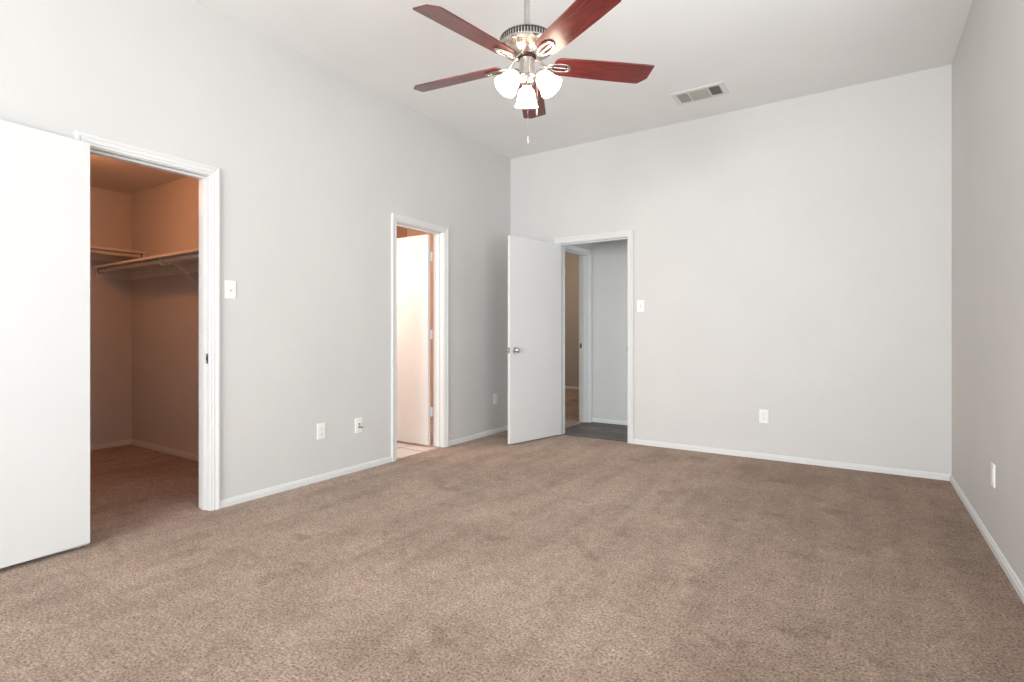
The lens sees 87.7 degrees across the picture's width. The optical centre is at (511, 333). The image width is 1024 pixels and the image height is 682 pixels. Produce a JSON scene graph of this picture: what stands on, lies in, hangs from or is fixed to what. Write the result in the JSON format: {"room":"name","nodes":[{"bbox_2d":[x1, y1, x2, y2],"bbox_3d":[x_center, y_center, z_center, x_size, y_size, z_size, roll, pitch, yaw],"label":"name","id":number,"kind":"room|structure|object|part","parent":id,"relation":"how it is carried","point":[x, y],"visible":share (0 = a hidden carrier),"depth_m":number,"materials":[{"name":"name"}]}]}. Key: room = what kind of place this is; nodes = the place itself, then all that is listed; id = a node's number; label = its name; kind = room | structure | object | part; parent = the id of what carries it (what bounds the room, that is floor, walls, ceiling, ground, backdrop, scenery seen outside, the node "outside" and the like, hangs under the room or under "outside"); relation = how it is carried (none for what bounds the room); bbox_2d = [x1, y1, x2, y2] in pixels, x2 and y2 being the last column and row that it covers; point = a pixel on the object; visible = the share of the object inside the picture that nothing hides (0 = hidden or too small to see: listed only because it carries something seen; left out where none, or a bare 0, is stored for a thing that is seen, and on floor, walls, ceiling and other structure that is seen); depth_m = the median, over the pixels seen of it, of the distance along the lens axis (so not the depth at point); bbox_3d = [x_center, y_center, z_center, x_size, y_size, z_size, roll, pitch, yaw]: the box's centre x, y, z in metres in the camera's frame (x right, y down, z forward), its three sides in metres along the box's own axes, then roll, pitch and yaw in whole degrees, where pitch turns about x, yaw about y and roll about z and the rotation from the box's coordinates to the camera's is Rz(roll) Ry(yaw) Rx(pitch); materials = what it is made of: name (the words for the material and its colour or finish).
{"room":"empty bedroom","nodes":[
{"label":"empty bedroom","id":0,"kind":"room"},
{"bbox_2d":[90,187,131,444],"bbox_3d":[-4.284,-0.145,4.465,0.120,2.440,2.115,0,0,33],"label":"wall","id":1,"kind":"structure","parent":0,"point":[110,211],"depth_m":5.07,"materials":[{"name":"paint"}]},
{"bbox_2d":[90,246,145,261],"bbox_3d":[-4.106,-0.735,4.349,0.305,0.085,1.873,0,0,33],"label":"closet shelf","id":2,"kind":"object","parent":1,"relation":"attached to","point":[96,253],"visible":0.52,"depth_m":4.96,"materials":[{"name":"paint"}]},
{"bbox_3d":[-4.027,-0.737,4.291,0.033,0.032,1.845,0,0,33],"label":"hanging rod","id":3,"kind":"part","parent":2,"relation":"part of","materials":[{"name":"paint"}]},
{"bbox_2d":[90,154,186,193],"bbox_3d":[-3.224,-1.415,3.770,2.655,0.100,2.115,0,0,33],"label":"ceiling","id":4,"kind":"structure","parent":0,"point":[105,173],"depth_m":4.62,"materials":[{"name":"paint"}]},
{"bbox_2d":[132,177,198,454],"bbox_3d":[-2.627,-0.145,4.572,2.535,2.440,0.120,0,0,33],"label":"wall","id":5,"kind":"structure","parent":0,"point":[165,217],"depth_m":4.83,"materials":[{"name":"paint"}]},
{"bbox_2d":[90,439,198,460],"bbox_3d":[-3.174,1.052,3.737,2.535,0.047,1.875,0,0,33],"label":"baseboard","id":6,"kind":"structure","parent":5,"relation":"attached to","point":[195,457],"depth_m":4.96,"materials":[{"name":"paint"}]},
{"bbox_2d":[93,248,198,285],"bbox_3d":[-2.773,-0.520,4.404,2.475,0.220,0.330,0,0,33],"label":"closet shelf","id":7,"kind":"object","parent":5,"relation":"attached to","point":[187,261],"visible":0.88,"depth_m":4.68,"materials":[{"name":"paint"}]},
{"bbox_3d":[-2.822,-0.590,4.311,2.455,0.032,0.033,0,0,33],"label":"hanging rod","id":8,"kind":"part","parent":7,"relation":"part of","materials":[{"name":"paint"}]},
{"bbox_2d":[0,0,509,499],"bbox_3d":[-2.487,-0.450,2.363,0.120,3.050,9.068,0,0,33],"label":"wall","id":9,"kind":"structure","parent":0,"point":[315,163],"depth_m":3.69,"materials":[{"name":"paint"}]},
{"bbox_2d":[0,119,89,568],"bbox_3d":[-2.310,0.045,2.449,0.096,2.012,0.614,0,0,29],"label":"door","id":10,"kind":"structure","parent":9,"relation":"in","point":[45,176],"depth_m":2.52,"materials":[{"name":"paint"}]},
{"bbox_2d":[74,131,219,547],"bbox_3d":[-2.056,0.026,3.020,0.157,2.097,0.724,0,0,33],"label":"trim","id":11,"kind":"structure","parent":9,"relation":"attached to","point":[208,176],"depth_m":3.25,"materials":[{"name":"paint"}]},
{"bbox_2d":[224,280,235,298],"bbox_3d":[-1.760,-0.278,3.342,0.023,0.116,0.072,0,0,33],"label":"light switch","id":12,"kind":"object","parent":9,"relation":"attached to","point":[229,286],"visible":1,"depth_m":3.34,"materials":[{"name":"white plastic"}]},
{"bbox_2d":[25,426,507,561],"bbox_3d":[-2.431,1.052,2.326,0.013,0.047,8.828,0,0,33],"label":"baseboard","id":13,"kind":"structure","parent":9,"relation":"attached to","point":[227,502],"depth_m":3.87,"materials":[{"name":"paint"}]},
{"bbox_2d":[317,423,324,439],"bbox_3d":[-1.397,0.712,3.909,0.008,0.116,0.072,0,0,33],"label":"wall outlet","id":14,"kind":"object","parent":9,"relation":"attached to","point":[321,426],"visible":1,"depth_m":3.90,"materials":[{"name":"white plastic"}]},
{"bbox_2d":[355,417,362,432],"bbox_3d":[-1.191,0.720,4.191,0.044,0.116,0.072,0,0,33],"label":"cable plate","id":15,"kind":"object","parent":9,"relation":"attached to","point":[358,421],"visible":1,"depth_m":4.19,"materials":[{"name":"white plastic"}]},
{"bbox_2d":[397,234,431,444],"bbox_3d":[-1.041,0.055,5.257,0.627,2.012,0.157,0,0,33],"label":"door","id":16,"kind":"structure","parent":9,"relation":"in","point":[414,256],"depth_m":5.18,"materials":[{"name":"paint"}]},
{"bbox_2d":[391,213,448,461],"bbox_3d":[-0.869,0.026,4.833,0.157,2.097,0.734,0,0,33],"label":"trim","id":17,"kind":"structure","parent":9,"relation":"attached to","point":[440,233],"depth_m":5.07,"materials":[{"name":"paint"}]},
{"bbox_3d":[-0.927,0.026,4.871,0.018,2.097,0.734,0,0,33],"label":"door casing","id":18,"kind":"part","parent":17,"relation":"part of","materials":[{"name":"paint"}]},
{"bbox_2d":[494,393,497,404],"bbox_3d":[-0.176,0.704,5.774,0.008,0.116,0.072,0,0,33],"label":"wall outlet","id":19,"kind":"object","parent":9,"relation":"attached to","point":[496,394],"visible":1,"depth_m":5.78,"materials":[{"name":"white plastic"}]},
{"bbox_2d":[397,226,406,237],"bbox_3d":[-2.086,-0.145,5.905,0.120,2.440,2.703,0,0,33],"label":"wall","id":20,"kind":"structure","parent":0,"point":[401,232],"depth_m":6.82,"materials":[{"name":"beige paint"}]},
{"bbox_2d":[0,389,1023,681],"bbox_3d":[-0.498,1.125,3.662,8.354,0.100,13.420,0,0,33],"label":"floor","id":21,"kind":"structure","parent":0,"point":[556,558],"depth_m":2.35,"materials":[{"name":"carpet"}]},
{"bbox_2d":[565,252,578,386],"bbox_3d":[1.254,-0.450,10.464,3.830,3.050,0.120,0,0,33],"label":"wall","id":22,"kind":"structure","parent":0,"point":[571,260],"depth_m":10.45,"materials":[{"name":"beige paint"}]},
{"bbox_2d":[565,386,578,388],"bbox_3d":[1.217,1.052,10.408,3.590,0.047,0.013,0,0,33],"label":"baseboard","id":23,"kind":"structure","parent":22,"relation":"attached to","point":[566,387],"depth_m":10.45,"materials":[{"name":"paint"}]},
{"bbox_2d":[192,0,972,158],"bbox_3d":[-0.818,-2.025,1.270,4.109,0.100,9.068,0,0,33],"label":"ceiling","id":24,"kind":"structure","parent":0,"point":[763,52],"depth_m":3.71,"materials":[{"name":"paint"}]},
{"bbox_2d":[413,0,654,143],"bbox_3d":[0.099,-1.464,2.728,1.286,1.021,1.275,0,0,0],"label":"ceiling fan","id":25,"kind":"object","parent":24,"relation":"hanging from","point":[526,44],"visible":1,"depth_m":2.64,"materials":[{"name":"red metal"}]},
{"bbox_3d":[-0.293,-1.365,2.864,0.528,0.006,0.142,-1,13,24],"label":"fan blade","id":26,"kind":"part","parent":25,"relation":"part of","materials":[{"name":"brown wood"}]},
{"bbox_3d":[-0.194,-1.361,2.399,0.142,0.006,0.528,18,13,40],"label":"fan blade","id":27,"kind":"part","parent":25,"relation":"part of","materials":[{"name":"brown wood"}]},
{"bbox_3d":[-0.022,-1.246,2.636,0.127,0.126,0.120,0,0,0],"label":"lamp shade","id":28,"kind":"part","parent":25,"relation":"part of","materials":[{"name":"white glass"}]},
{"bbox_2d":[505,68,520,86],"bbox_3d":[0.008,-1.279,2.663,0.065,0.095,0.095,0,0,33],"label":"bulb","id":29,"kind":"object","parent":25,"relation":"attached to","point":[515,74],"depth_m":2.63,"materials":[{"name":"white glass"}]},
{"bbox_3d":[0.076,-1.229,2.804,0.123,0.123,0.126,0,0,0],"label":"lamp shade","id":30,"kind":"part","parent":25,"relation":"part of","materials":[{"name":"white glass"}]},
{"bbox_3d":[0.117,-1.368,3.102,0.142,0.006,0.528,-14,-1,6],"label":"fan blade","id":31,"kind":"part","parent":25,"relation":"part of","materials":[{"name":"brown wood"}]},
{"bbox_2d":[533,69,551,86],"bbox_3d":[0.148,-1.279,2.668,0.107,0.095,0.054,0,0,33],"label":"bulb","id":32,"kind":"object","parent":25,"relation":"attached to","point":[540,74],"depth_m":2.63,"materials":[{"name":"white glass"}]},
{"bbox_3d":[0.183,-1.246,2.642,0.127,0.126,0.119,0,0,0],"label":"lamp shade","id":33,"kind":"part","parent":25,"relation":"part of","materials":[{"name":"white glass"}]},
{"bbox_3d":[0.279,-1.379,2.351,0.142,0.006,0.528,15,-9,-29],"label":"fan blade","id":34,"kind":"part","parent":25,"relation":"part of","materials":[{"name":"brown wood"}]},
{"bbox_3d":[0.471,-1.375,2.785,0.528,0.006,0.142,-1,-13,-12],"label":"fan blade","id":35,"kind":"part","parent":25,"relation":"part of","materials":[{"name":"brown wood"}]},
{"bbox_2d":[670,81,728,104],"bbox_3d":[1.543,-1.969,4.381,0.410,0.012,0.244,0,0,33],"label":"ceiling vent","id":36,"kind":"object","parent":24,"relation":"in","point":[716,89],"visible":1,"depth_m":4.37,"materials":[{"name":"metal"}]},
{"bbox_2d":[576,243,590,249],"bbox_3d":[0.687,-0.145,6.213,0.120,2.440,0.852,0,0,33],"label":"wall","id":37,"kind":"structure","parent":0,"point":[587,245],"depth_m":6.43,"materials":[{"name":"paint"}]},
{"bbox_2d":[565,245,591,422],"bbox_3d":[0.685,0.026,6.211,0.157,2.097,0.822,0,0,33],"label":"trim","id":38,"kind":"structure","parent":37,"relation":"attached to","point":[585,255],"depth_m":6.49,"materials":[{"name":"paint"}]},
{"bbox_2d":[591,239,627,420],"bbox_3d":[2.845,-0.145,5.380,4.644,2.440,0.120,0,0,33],"label":"wall","id":39,"kind":"structure","parent":0,"point":[609,258],"depth_m":6.39,"materials":[{"name":"paint"}]},
{"bbox_2d":[592,418,627,424],"bbox_3d":[2.809,1.052,5.325,4.404,0.047,0.013,0,0,33],"label":"baseboard","id":40,"kind":"structure","parent":39,"relation":"attached to","point":[608,421],"depth_m":6.39,"materials":[{"name":"paint"}]},
{"bbox_2d":[407,64,951,473],"bbox_3d":[1.012,-0.450,5.420,5.594,3.050,0.120,0,0,33],"label":"wall","id":41,"kind":"structure","parent":0,"point":[793,257],"depth_m":4.49,"materials":[{"name":"paint"}]},
{"bbox_2d":[507,235,560,443],"bbox_3d":[0.242,0.055,5.400,0.771,2.012,0.157,0,0,-44],"label":"door","id":42,"kind":"structure","parent":41,"relation":"in","point":[534,266],"depth_m":5.35,"materials":[{"name":"paint"}]},
{"bbox_3d":[0.049,0.157,5.147,0.064,0.064,0.061,0,0,-44],"label":"knob","id":43,"kind":"part","parent":42,"relation":"part of","materials":[{"name":"silver metal"}]},
{"bbox_2d":[554,230,633,443],"bbox_3d":[0.858,0.026,5.521,0.879,2.097,0.157,0,0,33],"label":"trim","id":44,"kind":"structure","parent":41,"relation":"attached to","point":[627,234],"depth_m":5.29,"materials":[{"name":"paint"}]},
{"bbox_2d":[637,300,643,311],"bbox_3d":[1.247,-0.273,5.180,0.072,0.116,0.023,0,0,33],"label":"light switch","id":45,"kind":"object","parent":41,"relation":"attached to","point":[640,303],"visible":1,"depth_m":5.18,"materials":[{"name":"white plastic"}]},
{"bbox_2d":[759,409,767,422],"bbox_3d":[2.166,0.708,4.587,0.072,0.116,0.008,0,0,33],"label":"wall outlet","id":46,"kind":"object","parent":41,"relation":"attached to","point":[763,414],"visible":1,"depth_m":4.59,"materials":[{"name":"white plastic"}]},
{"bbox_2d":[633,439,951,480],"bbox_3d":[1.602,1.052,4.953,3.856,0.047,0.013,0,0,33],"label":"baseboard","id":47,"kind":"structure","parent":41,"relation":"attached to","point":[896,471],"depth_m":4.42,"materials":[{"name":"paint"}]},
{"bbox_2d":[952,0,1023,585],"bbox_3d":[0.817,-0.450,0.127,0.120,3.050,8.948,0,0,33],"label":"wall","id":48,"kind":"structure","parent":0,"point":[988,61],"depth_m":2.77,"materials":[{"name":"paint"}]},
{"bbox_2d":[950,475,1023,603],"bbox_3d":[0.791,1.052,0.208,0.013,0.047,8.815,0,0,33],"label":"baseboard","id":49,"kind":"structure","parent":48,"relation":"attached to","point":[1016,583],"depth_m":2.64,"materials":[{"name":"paint"}]},
{"bbox_2d":[991,462,994,487],"bbox_3d":[2.404,0.706,2.667,0.008,0.116,0.072,0,0,33],"label":"wall outlet","id":50,"kind":"object","parent":48,"relation":"attached to","point":[992,463],"visible":1,"depth_m":2.65,"materials":[{"name":"white plastic"}]}
]}

